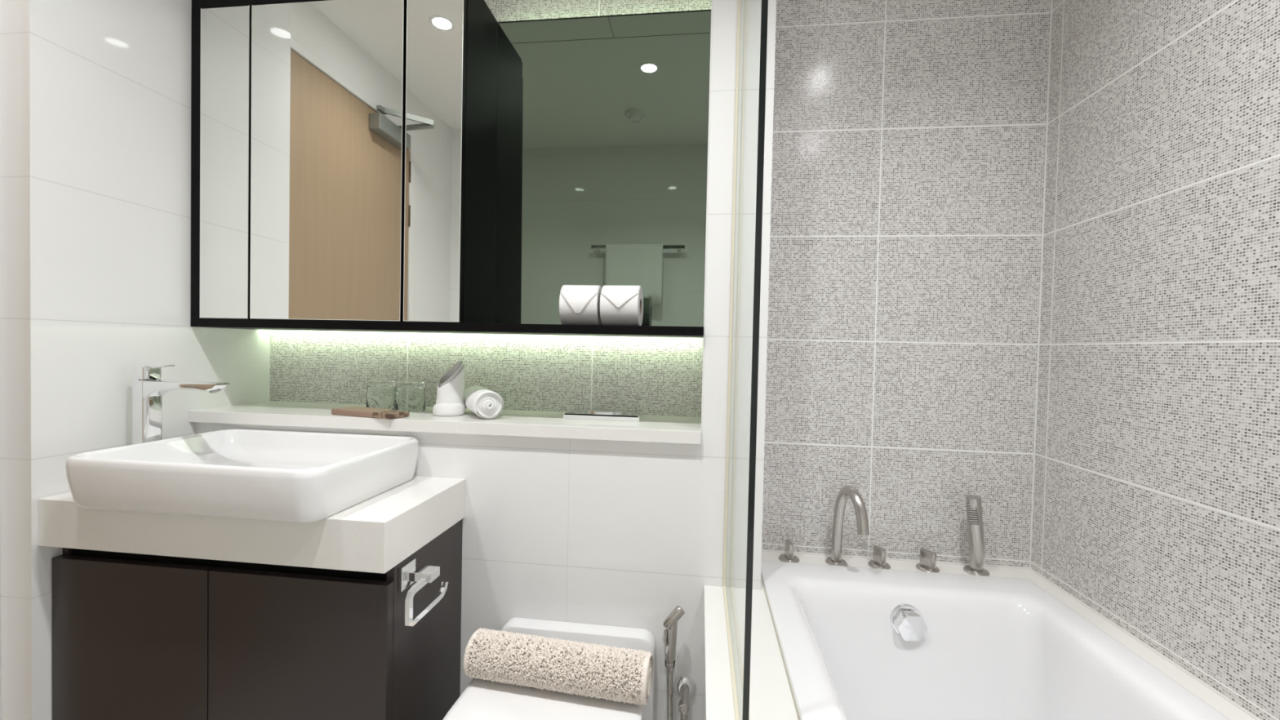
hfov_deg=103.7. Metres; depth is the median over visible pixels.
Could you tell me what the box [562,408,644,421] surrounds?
flush plate
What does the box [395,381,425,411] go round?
drinking glass
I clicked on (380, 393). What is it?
drinking glass
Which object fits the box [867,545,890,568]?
handle
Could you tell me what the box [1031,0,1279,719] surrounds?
wall
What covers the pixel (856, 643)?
bathtub
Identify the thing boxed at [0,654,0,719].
door frame
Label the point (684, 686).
valve
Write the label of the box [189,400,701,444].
shelf
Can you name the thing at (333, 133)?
mirror
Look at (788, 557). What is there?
handle
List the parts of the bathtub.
overflow plate, overflow knob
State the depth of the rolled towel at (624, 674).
1.06 m
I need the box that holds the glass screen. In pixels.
[722,0,768,719]
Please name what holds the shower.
on the trim at (1230, 711)
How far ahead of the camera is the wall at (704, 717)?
1.19 m
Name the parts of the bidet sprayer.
handle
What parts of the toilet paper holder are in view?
wall plate, arm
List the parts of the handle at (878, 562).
lever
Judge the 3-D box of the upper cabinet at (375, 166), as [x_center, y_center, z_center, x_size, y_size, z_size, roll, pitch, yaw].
[-0.523,-0.543,1.421,1.417,0.929,0.233,1,1,7]
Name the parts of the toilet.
lid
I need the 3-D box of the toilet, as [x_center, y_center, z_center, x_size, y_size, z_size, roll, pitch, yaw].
[-0.197,0.910,1.024,0.400,0.453,0.559,1,1,7]
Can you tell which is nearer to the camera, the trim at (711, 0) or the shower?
the trim at (711, 0)
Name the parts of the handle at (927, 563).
lever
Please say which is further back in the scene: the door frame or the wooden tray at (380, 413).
the wooden tray at (380, 413)
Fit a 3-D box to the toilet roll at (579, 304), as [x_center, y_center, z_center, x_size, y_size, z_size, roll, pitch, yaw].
[-0.157,-0.146,1.356,0.104,0.110,0.114,1,1,7]
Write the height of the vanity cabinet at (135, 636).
0.710 m
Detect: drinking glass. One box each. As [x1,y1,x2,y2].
[365,379,395,408]
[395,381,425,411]
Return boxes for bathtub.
[760,560,1230,719]
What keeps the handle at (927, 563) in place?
on the trim at (1230, 711)
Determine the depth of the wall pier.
1.24 m
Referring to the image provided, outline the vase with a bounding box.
[432,360,465,416]
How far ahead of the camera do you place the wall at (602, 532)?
1.29 m
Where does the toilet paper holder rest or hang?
attached to the vanity cabinet at (135, 636)
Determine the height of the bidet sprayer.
0.414 m
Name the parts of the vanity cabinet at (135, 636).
door, door, panel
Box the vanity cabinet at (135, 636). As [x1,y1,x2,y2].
[52,518,462,719]
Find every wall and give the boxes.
[0,0,270,719]
[195,422,700,719]
[270,0,711,417]
[702,669,705,719]
[761,0,1050,567]
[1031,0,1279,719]
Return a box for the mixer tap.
[132,364,229,444]
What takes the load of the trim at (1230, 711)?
attached to the wall at (1157, 492)
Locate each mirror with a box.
[200,0,466,322]
[494,10,711,326]
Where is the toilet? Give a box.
[442,617,655,719]
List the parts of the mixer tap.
lever blade, spout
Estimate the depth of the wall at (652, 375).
1.55 m
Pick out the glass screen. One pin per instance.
(745, 673)
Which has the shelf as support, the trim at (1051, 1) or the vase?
the vase
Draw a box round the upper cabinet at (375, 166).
[190,0,711,337]
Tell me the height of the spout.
0.232 m
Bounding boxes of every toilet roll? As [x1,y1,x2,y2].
[559,284,601,324]
[600,285,643,325]
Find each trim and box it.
[700,0,712,463]
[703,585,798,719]
[760,551,1255,719]
[761,0,1260,719]
[764,588,799,719]
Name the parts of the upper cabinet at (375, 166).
frame, panel, panel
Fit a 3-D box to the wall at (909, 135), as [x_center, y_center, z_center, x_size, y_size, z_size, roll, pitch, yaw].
[0.747,-0.076,1.483,0.980,2.450,0.120,1,1,7]
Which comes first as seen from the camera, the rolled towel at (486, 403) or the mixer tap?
the mixer tap
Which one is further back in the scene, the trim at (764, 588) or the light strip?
the light strip
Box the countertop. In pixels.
[38,475,465,573]
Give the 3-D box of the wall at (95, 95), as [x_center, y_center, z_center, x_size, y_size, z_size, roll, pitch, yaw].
[-1.412,-0.121,1.381,0.316,2.450,0.598,1,1,7]
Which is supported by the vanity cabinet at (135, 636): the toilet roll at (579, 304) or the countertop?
the countertop
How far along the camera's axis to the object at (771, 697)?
0.94 m
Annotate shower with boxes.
[963,494,989,576]
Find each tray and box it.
[331,406,409,419]
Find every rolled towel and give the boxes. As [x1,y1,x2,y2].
[463,385,503,418]
[463,627,653,705]
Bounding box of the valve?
[673,675,696,719]
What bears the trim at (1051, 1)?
attached to the wall at (1157, 492)
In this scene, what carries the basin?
in the countertop
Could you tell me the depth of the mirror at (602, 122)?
1.47 m
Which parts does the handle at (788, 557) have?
lever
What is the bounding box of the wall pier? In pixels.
[694,0,776,719]
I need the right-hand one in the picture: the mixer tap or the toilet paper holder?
the toilet paper holder
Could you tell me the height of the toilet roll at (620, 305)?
0.110 m
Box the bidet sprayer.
[662,605,684,719]
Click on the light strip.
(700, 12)
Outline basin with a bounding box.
[65,429,418,523]
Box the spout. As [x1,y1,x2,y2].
[825,485,869,566]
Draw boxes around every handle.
[778,539,799,563]
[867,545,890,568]
[915,548,939,573]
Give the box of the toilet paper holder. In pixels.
[398,558,448,626]
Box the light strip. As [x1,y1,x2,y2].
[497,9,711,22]
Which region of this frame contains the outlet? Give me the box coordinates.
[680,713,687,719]

